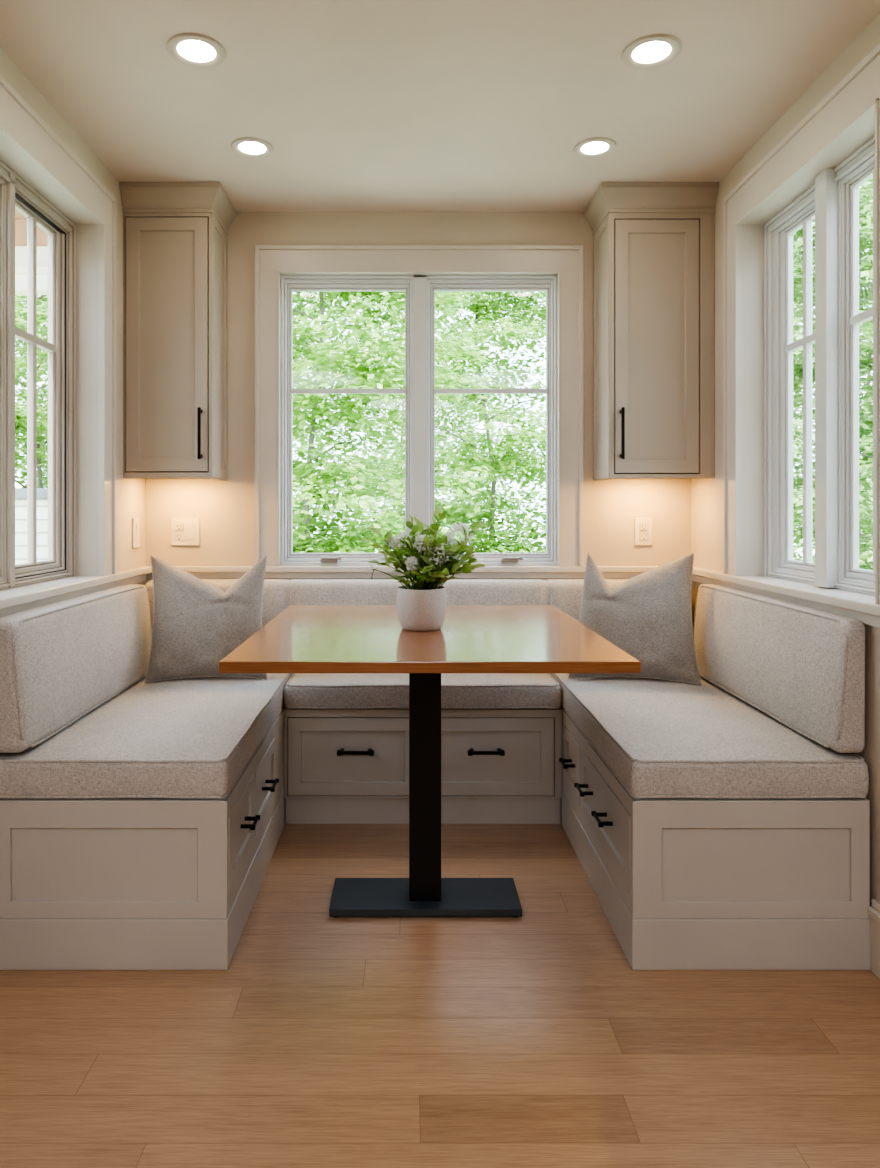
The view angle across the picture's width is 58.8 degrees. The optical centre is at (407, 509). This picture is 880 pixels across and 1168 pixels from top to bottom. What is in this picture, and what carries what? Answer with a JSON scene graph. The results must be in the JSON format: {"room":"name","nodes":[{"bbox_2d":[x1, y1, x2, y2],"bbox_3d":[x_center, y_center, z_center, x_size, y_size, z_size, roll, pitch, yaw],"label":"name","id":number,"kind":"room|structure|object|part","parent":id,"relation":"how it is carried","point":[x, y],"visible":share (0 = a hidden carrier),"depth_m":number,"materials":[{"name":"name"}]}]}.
{"room":"dining room","nodes":[
{"label":"dining room","id":0,"kind":"room"},
{"bbox_2d":[0,47,144,584],"bbox_3d":[-1.095,-0.040,1.820,0.130,2.260,2.740,0,0,0],"label":"wall","id":1,"kind":"structure","parent":0,"point":[130,492],"depth_m":2.77,"materials":[{"name":"paint"}]},
{"bbox_2d":[0,74,115,590],"bbox_3d":[-1.081,-0.417,2.205,0.155,1.314,0.962,0,0,0],"label":"window","id":2,"kind":"structure","parent":1,"relation":"in","point":[42,178],"depth_m":2.49,"materials":[{"name":"paint"}]},
{"bbox_3d":[-1.136,-0.353,2.011,0.036,1.105,0.300,0,0,0],"label":"sash","id":3,"kind":"part","parent":2,"relation":"part of","materials":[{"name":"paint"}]},
{"bbox_3d":[-1.129,-0.362,2.205,0.054,1.174,0.774,0,0,0],"label":"frame","id":4,"kind":"part","parent":2,"relation":"part of","materials":[{"name":"paint"}]},
{"bbox_3d":[-1.136,-0.353,2.374,0.036,1.105,0.350,0,0,0],"label":"sash","id":5,"kind":"part","parent":2,"relation":"part of","materials":[{"name":"paint"}]},
{"bbox_2d":[0,566,151,617],"bbox_3d":[-1.050,0.247,2.367,0.109,0.056,1.334,0,0,0],"label":"trim","id":6,"kind":"structure","parent":1,"relation":"attached to","point":[15,600],"depth_m":2.29,"materials":[{"name":"paint"}]},
{"bbox_2d":[132,518,139,547],"bbox_3d":[-1.024,0.087,2.945,0.012,0.112,0.070,0,0,0],"label":"light switch","id":7,"kind":"object","parent":1,"relation":"attached to","point":[135,521],"visible":1,"depth_m":2.93,"materials":[{"name":"plastic"}]},
{"bbox_2d":[119,182,236,480],"bbox_3d":[-0.851,-0.642,2.920,0.357,1.054,0.279,0,0,0],"label":"upper cabinet","id":8,"kind":"object","parent":1,"relation":"attached to","point":[175,234],"visible":1,"depth_m":2.83,"materials":[{"name":"paint"}]},
{"bbox_3d":[-0.873,-0.599,2.825,0.296,0.919,0.012,0,0,0],"label":"door","id":9,"kind":"part","parent":8,"relation":"part of","materials":[{"name":"paint"}]},
{"bbox_3d":[-0.851,-1.122,2.920,0.357,0.094,0.279,0,0,0],"label":"crown moulding","id":10,"kind":"part","parent":8,"relation":"part of","materials":[{"name":"paint"}]},
{"bbox_3d":[-0.748,-0.275,2.804,0.010,0.185,0.030,0,0,0],"label":"handle","id":11,"kind":"part","parent":8,"relation":"part of","materials":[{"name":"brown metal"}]},
{"bbox_2d":[145,212,690,583],"bbox_3d":[0.040,-0.040,3.125,2.140,2.260,0.130,0,0,0],"label":"wall","id":12,"kind":"structure","parent":0,"point":[225,510],"depth_m":3.06,"materials":[{"name":"paint"}]},
{"bbox_2d":[171,518,199,544],"bbox_3d":[-0.872,0.085,3.054,0.112,0.108,0.012,0,0,0],"label":"wall outlet","id":13,"kind":"object","parent":12,"relation":"attached to","point":[184,531],"visible":1,"depth_m":3.05,"materials":[{"name":"plastic"}]},
{"bbox_2d":[175,523,183,539],"bbox_3d":[-0.895,0.085,3.052,0.033,0.068,0.004,0,0,0],"label":"socket","id":14,"kind":"object","parent":13,"relation":"attached to","point":[179,527],"depth_m":3.05,"materials":[{"name":"plastic"}]},
{"bbox_2d":[146,566,658,577],"bbox_3d":[0.040,0.244,3.047,2.138,0.048,0.026,0,0,0],"label":"trim","id":15,"kind":"structure","parent":12,"relation":"attached to","point":[198,571],"depth_m":3.04,"materials":[{"name":"paint"}]},
{"bbox_2d":[255,245,582,566],"bbox_3d":[0.043,-0.396,3.111,1.280,1.272,0.155,0,0,0],"label":"window","id":16,"kind":"structure","parent":12,"relation":"in","point":[418,271],"depth_m":3.04,"materials":[{"name":"paint"}]},
{"bbox_3d":[-0.302,0.194,3.061,0.085,0.024,0.030,0,0,0],"label":"crank handle","id":17,"kind":"part","parent":16,"relation":"part of","materials":[{"name":"beige metal"}]},
{"bbox_3d":[-0.235,-0.355,3.106,0.500,1.109,0.036,0,0,0],"label":"sash","id":18,"kind":"part","parent":16,"relation":"part of","materials":[{"name":"glass"}]},
{"bbox_3d":[0.326,-0.355,3.106,0.491,1.109,0.036,0,0,0],"label":"sash","id":19,"kind":"part","parent":16,"relation":"part of","materials":[{"name":"glass"}]},
{"bbox_3d":[0.407,0.194,3.061,0.085,0.024,0.030,0,0,0],"label":"crank handle","id":20,"kind":"part","parent":16,"relation":"part of","materials":[{"name":"beige metal"}]},
{"bbox_2d":[635,518,652,544],"bbox_3d":[0.923,0.085,3.055,0.070,0.108,0.010,0,0,0],"label":"wall outlet","id":21,"kind":"object","parent":12,"relation":"attached to","point":[643,526],"visible":1,"depth_m":3.05,"materials":[{"name":"plastic"}]},
{"bbox_2d":[640,523,647,539],"bbox_3d":[0.923,0.085,3.052,0.033,0.068,0.004,0,0,0],"label":"socket","id":22,"kind":"object","parent":21,"relation":"attached to","point":[643,526],"depth_m":3.05,"materials":[{"name":"plastic"}]},
{"bbox_2d":[584,182,718,480],"bbox_3d":[0.899,-0.642,2.920,0.419,1.054,0.279,0,0,0],"label":"upper cabinet","id":23,"kind":"object","parent":12,"relation":"attached to","point":[654,242],"visible":1,"depth_m":2.82,"materials":[{"name":"paint"}]},
{"bbox_3d":[0.770,-0.275,2.804,0.010,0.185,0.030,0,0,0],"label":"handle","id":24,"kind":"part","parent":23,"relation":"part of","materials":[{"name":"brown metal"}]},
{"bbox_3d":[0.899,-1.122,2.920,0.419,0.094,0.279,0,0,0],"label":"crown moulding","id":25,"kind":"part","parent":23,"relation":"part of","materials":[{"name":"paint"}]},
{"bbox_3d":[0.901,-0.592,2.825,0.303,0.917,0.012,0,0,0],"label":"door","id":26,"kind":"part","parent":23,"relation":"part of","materials":[{"name":"paint"}]},
{"bbox_2d":[0,798,879,1167],"bbox_3d":[0.000,1.165,-0.280,6.300,0.150,6.940,0,0,0],"label":"floor","id":27,"kind":"structure","parent":0,"point":[532,1039],"depth_m":1.58,"materials":[{"name":"brown wood"}]},
{"bbox_2d":[0,706,284,969],"bbox_3d":[-0.713,0.890,2.453,0.632,0.400,1.212,0,0,0],"label":"storage bench","id":28,"kind":"object","parent":27,"relation":"on","point":[116,883],"visible":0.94,"depth_m":1.85,"materials":[{"name":"paint"}]},
{"bbox_3d":[-0.729,0.830,1.855,0.600,0.280,0.011,0,0,0],"label":"panel","id":29,"kind":"part","parent":28,"relation":"part of","materials":[{"name":"paint"}]},
{"bbox_2d":[0,673,292,798],"bbox_3d":[-0.729,0.635,2.455,0.600,0.109,1.206,0,0,0],"label":"seat cushion","id":30,"kind":"object","parent":28,"relation":"on","point":[184,738],"visible":0.7,"depth_m":1.97,"materials":[{"name":"fabric"}]},
{"bbox_2d":[0,584,151,752],"bbox_3d":[-0.961,0.423,2.344,0.114,0.323,0.972,0,0,0],"label":"backrest cushion","id":31,"kind":"object","parent":30,"relation":"on","point":[60,661],"visible":0.96,"depth_m":2.10,"materials":[{"name":"fabric"}]},
{"bbox_2d":[144,555,266,682],"bbox_3d":[-0.700,0.374,2.728,0.409,0.431,0.185,0,0,-10],"label":"throw pillow","id":32,"kind":"object","parent":30,"relation":"on","point":[197,623],"visible":0.91,"depth_m":2.67,"materials":[{"name":"fabric"}]},
{"bbox_3d":[-0.436,0.828,2.022,0.016,0.184,0.296,0,0,0],"label":"drawer","id":33,"kind":"part","parent":28,"relation":"part of","materials":[{"name":"paint"}]},
{"bbox_3d":[-0.416,0.825,2.060,0.039,0.012,0.076,0,0,0],"label":"handle","id":34,"kind":"part","parent":28,"relation":"part of","materials":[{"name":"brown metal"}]},
{"bbox_3d":[-0.435,0.830,2.275,0.010,0.280,0.850,0,0,0],"label":"frame","id":35,"kind":"part","parent":28,"relation":"part of","materials":[{"name":"paint"}]},
{"bbox_3d":[-0.436,0.828,2.358,0.016,0.184,0.328,0,0,0],"label":"drawer","id":36,"kind":"part","parent":28,"relation":"part of","materials":[{"name":"paint"}]},
{"bbox_3d":[-0.416,0.832,2.360,0.039,0.012,0.086,0,0,0],"label":"handle","id":37,"kind":"part","parent":28,"relation":"part of","materials":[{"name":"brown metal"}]},
{"bbox_2d":[284,707,561,823],"bbox_3d":[0.052,0.890,2.863,0.963,0.400,0.392,0,0,0],"label":"storage bench","id":38,"kind":"object","parent":27,"relation":"on","point":[342,766],"visible":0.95,"depth_m":2.71,"materials":[{"name":"paint"}]},
{"bbox_3d":[-0.190,0.855,2.706,0.452,0.268,0.016,0,0,0],"label":"drawer","id":39,"kind":"part","parent":38,"relation":"part of","materials":[{"name":"paint"}]},
{"bbox_3d":[-0.180,0.833,2.687,0.126,0.016,0.039,0,0,0],"label":"handle","id":40,"kind":"part","parent":38,"relation":"part of","materials":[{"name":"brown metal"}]},
{"bbox_2d":[284,673,561,708],"bbox_3d":[0.051,0.643,2.871,0.963,0.090,0.374,0,0,0],"label":"seat cushion","id":41,"kind":"object","parent":38,"relation":"on","point":[302,690],"visible":0.74,"depth_m":2.69,"materials":[{"name":"fabric"}]},
{"bbox_2d":[262,579,405,626],"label":"backrest cushion","id":42,"kind":"object","parent":41,"relation":"on","point":[281,595],"depth_m":2.95,"materials":[{"name":"fabric"}]},
{"bbox_2d":[438,579,583,620],"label":"backrest cushion","id":43,"kind":"object","parent":41,"relation":"on","point":[565,594],"depth_m":2.95,"materials":[{"name":"fabric"}]},
{"bbox_3d":[0.268,0.833,2.687,0.126,0.016,0.039,0,0,0],"label":"handle","id":44,"kind":"part","parent":38,"relation":"part of","materials":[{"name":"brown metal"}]},
{"bbox_3d":[0.280,0.855,2.706,0.452,0.268,0.016,0,0,0],"label":"drawer","id":45,"kind":"part","parent":38,"relation":"part of","materials":[{"name":"paint"}]},
{"bbox_2d":[219,605,640,917],"bbox_3d":[0.047,0.708,2.170,0.904,0.765,1.000,0,0,0],"label":"pedestal table","id":46,"kind":"object","parent":27,"relation":"on","point":[301,638],"visible":0.98,"depth_m":2.12,"materials":[{"name":"brown wood"}]},
{"bbox_2d":[362,507,485,630],"bbox_3d":[0.052,0.158,2.125,0.275,0.334,0.264,0,0,34],"label":"potted plant","id":47,"kind":"object","parent":46,"relation":"on","point":[421,606],"visible":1,"depth_m":2.10,"materials":[{"name":"green plant"}]},
{"bbox_3d":[0.037,0.269,2.140,0.138,0.112,0.138,0,0,0],"label":"pot","id":48,"kind":"part","parent":47,"relation":"part of","materials":[{"name":"ceramic"}]},
{"bbox_3d":[0.047,1.078,2.172,0.516,0.024,0.179,0,0,0],"label":"plate","id":49,"kind":"part","parent":46,"relation":"part of","materials":[{"name":"grey metal"}]},
{"bbox_2d":[559,707,869,969],"bbox_3d":[0.798,0.890,2.453,0.595,0.400,1.212,0,0,0],"label":"storage bench","id":50,"kind":"object","parent":27,"relation":"on","point":[679,883],"visible":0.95,"depth_m":1.85,"materials":[{"name":"paint"}]},
{"bbox_3d":[0.520,0.828,2.550,0.039,0.012,0.076,0,0,0],"label":"handle","id":51,"kind":"part","parent":50,"relation":"part of","materials":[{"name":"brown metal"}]},
{"bbox_3d":[0.540,0.828,2.543,0.016,0.184,0.238,0,0,0],"label":"drawer","id":52,"kind":"part","parent":50,"relation":"part of","materials":[{"name":"paint"}]},
{"bbox_3d":[0.520,0.828,2.310,0.039,0.012,0.086,0,0,0],"label":"handle","id":53,"kind":"part","parent":50,"relation":"part of","materials":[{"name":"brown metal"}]},
{"bbox_3d":[0.539,0.830,2.275,0.010,0.280,0.850,0,0,0],"label":"frame","id":54,"kind":"part","parent":50,"relation":"part of","materials":[{"name":"paint"}]},
{"bbox_3d":[0.520,0.828,2.090,0.039,0.012,0.086,0,0,0],"label":"handle","id":55,"kind":"part","parent":50,"relation":"part of","materials":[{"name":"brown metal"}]},
{"bbox_3d":[0.540,0.828,2.137,0.016,0.184,0.525,0,0,0],"label":"drawer","id":56,"kind":"part","parent":50,"relation":"part of","materials":[{"name":"paint"}]},
{"bbox_2d":[550,673,868,798],"bbox_3d":[0.817,0.635,2.455,0.572,0.108,1.206,0,0,0],"label":"seat cushion","id":57,"kind":"object","parent":50,"relation":"on","point":[659,738],"visible":0.8,"depth_m":1.97,"materials":[{"name":"fabric"}]},
{"bbox_2d":[568,553,701,684],"bbox_3d":[0.791,0.370,2.723,0.437,0.437,0.194,0,0,19],"label":"throw pillow","id":58,"kind":"object","parent":57,"relation":"on","point":[648,616],"visible":0.88,"depth_m":2.67,"materials":[{"name":"fabric"}]},
{"bbox_2d":[693,584,864,752],"bbox_3d":[1.054,0.423,2.344,0.086,0.324,0.972,0,0,0],"label":"backrest cushion","id":59,"kind":"object","parent":57,"relation":"on","point":[803,667],"visible":0.95,"depth_m":2.09,"materials":[{"name":"fabric"}]},
{"bbox_3d":[0.815,0.830,1.855,0.563,0.280,0.011,0,0,0],"label":"panel","id":60,"kind":"part","parent":50,"relation":"part of","materials":[{"name":"paint"}]},
{"bbox_2d":[0,0,879,211],"bbox_3d":[0.000,-1.270,-0.280,6.300,0.200,6.940,0,0,0],"label":"ceiling","id":61,"kind":"structure","parent":0,"point":[361,105],"depth_m":2.18,"materials":[{"name":"paint"}]},
{"bbox_2d":[167,33,225,67],"bbox_3d":[-0.538,-1.166,1.985,0.146,0.007,0.146,0,0,0],"label":"recessed light","id":62,"kind":"object","parent":61,"relation":"in","point":[182,47],"visible":1,"depth_m":1.98,"materials":[{"name":"paint"}]},
{"bbox_2d":[231,137,272,157],"bbox_3d":[-0.502,-1.166,2.515,0.134,0.007,0.134,0,0,0],"label":"recessed light","id":63,"kind":"object","parent":61,"relation":"in","point":[250,147],"visible":1,"depth_m":2.51,"materials":[{"name":"paint"}]},
{"bbox_2d":[573,137,615,157],"bbox_3d":[0.602,-1.166,2.515,0.134,0.007,0.134,0,0,0],"label":"recessed light","id":64,"kind":"object","parent":61,"relation":"in","point":[596,147],"visible":1,"depth_m":2.51,"materials":[{"name":"paint"}]},
{"bbox_2d":[622,34,681,68],"bbox_3d":[0.621,-1.166,1.990,0.146,0.007,0.146,0,0,0],"label":"recessed light","id":65,"kind":"object","parent":61,"relation":"in","point":[665,48],"visible":1,"depth_m":1.99,"materials":[{"name":"paint"}]},
{"bbox_2d":[691,13,879,905],"bbox_3d":[1.175,-0.040,1.820,0.130,2.260,2.740,0,0,0],"label":"wall","id":66,"kind":"structure","parent":0,"point":[706,493],"depth_m":2.36,"materials":[{"name":"paint"}]},
{"bbox_2d":[692,566,879,627],"bbox_3d":[1.131,0.247,2.367,0.109,0.056,1.334,0,0,0],"label":"trim","id":67,"kind":"structure","parent":66,"relation":"attached to","point":[862,608],"depth_m":2.17,"materials":[{"name":"paint"}]},
{"bbox_2d":[723,43,879,604],"bbox_3d":[1.161,-0.417,2.205,0.155,1.314,0.962,0,0,0],"label":"window","id":68,"kind":"structure","parent":66,"relation":"in","point":[817,171],"depth_m":2.37,"materials":[{"name":"paint"}]},
{"bbox_3d":[1.216,-0.353,2.389,0.036,1.105,0.319,0,0,0],"label":"sash","id":69,"kind":"part","parent":68,"relation":"part of","materials":[{"name":"paint"}]},
{"bbox_3d":[1.209,-0.362,2.205,0.054,1.174,0.774,0,0,0],"label":"frame","id":70,"kind":"part","parent":68,"relation":"part of","materials":[{"name":"paint"}]},
{"bbox_3d":[1.216,-0.353,2.010,0.036,1.105,0.299,0,0,0],"label":"sash","id":71,"kind":"part","parent":68,"relation":"part of","materials":[{"name":"paint"}]},
{"bbox_2d":[868,899,879,978],"bbox_3d":[1.100,1.007,1.153,0.020,0.166,1.405,0,0,0],"label":"baseboard","id":72,"kind":"structure","parent":66,"relation":"attached to","point":[874,910],"depth_m":1.83,"materials":[{"name":"paint"}]},
{"label":"outside","id":73,"kind":"structure","parent":0,"visible":0},
{"bbox_2d":[293,530,862,559],"bbox_3d":[0.000,1.550,27.000,80.000,0.080,66.000,0,0,0],"label":"lawn","id":74,"kind":"structure","parent":73,"point":[543,540],"depth_m":37.40,"materials":[{"name":"green plant"}]},
{"bbox_2d":[15,488,47,564],"bbox_3d":[-4.450,0.665,6.650,5.160,1.690,0.380,0,0,0],"label":"wall","id":75,"kind":"structure","parent":74,"relation":"on","point":[20,493],"depth_m":6.50,"materials":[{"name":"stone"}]},
{"bbox_2d":[15,295,47,487],"bbox_3d":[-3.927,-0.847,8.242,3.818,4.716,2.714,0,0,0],"label":"tree","id":76,"kind":"object","parent":74,"relation":"on","point":[20,413],"visible":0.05,"depth_m":8.02,"materials":[{"name":"green plant"}]},
{"bbox_2d":[15,209,47,294],"bbox_3d":[-2.975,-0.210,4.275,3.250,3.440,1.750,0,0,0],"label":"porch","id":77,"kind":"object","parent":74,"relation":"on","point":[20,220],"visible":0.02,"depth_m":5.00,"materials":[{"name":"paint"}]},
{"bbox_2d":[293,292,491,552],"bbox_3d":[-0.886,-0.867,6.954,3.500,4.757,2.589,0,0,-3],"label":"tree","id":78,"kind":"object","parent":74,"relation":"on","point":[351,412],"visible":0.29,"depth_m":6.69,"materials":[{"name":"green plant"}]},
{"bbox_2d":[293,292,545,552],"bbox_3d":[-0.246,-2.041,13.471,5.482,7.104,3.796,0,0,-3],"label":"tree","id":79,"kind":"object","parent":74,"relation":"on","point":[437,444],"visible":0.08,"depth_m":12.93,"materials":[{"name":"green plant"}]},
{"bbox_2d":[360,292,545,552],"bbox_3d":[1.001,-1.254,9.848,3.438,5.532,2.571,0,0,-7],"label":"tree","id":80,"kind":"object","parent":74,"relation":"on","point":[478,305],"visible":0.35,"depth_m":9.59,"materials":[{"name":"green plant"}]},
{"bbox_2d":[793,177,872,569],"bbox_3d":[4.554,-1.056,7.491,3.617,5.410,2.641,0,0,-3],"label":"tree","id":81,"kind":"object","parent":74,"relation":"on","point":[866,202],"visible":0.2,"depth_m":7.27,"materials":[{"name":"green plant"}]}
]}

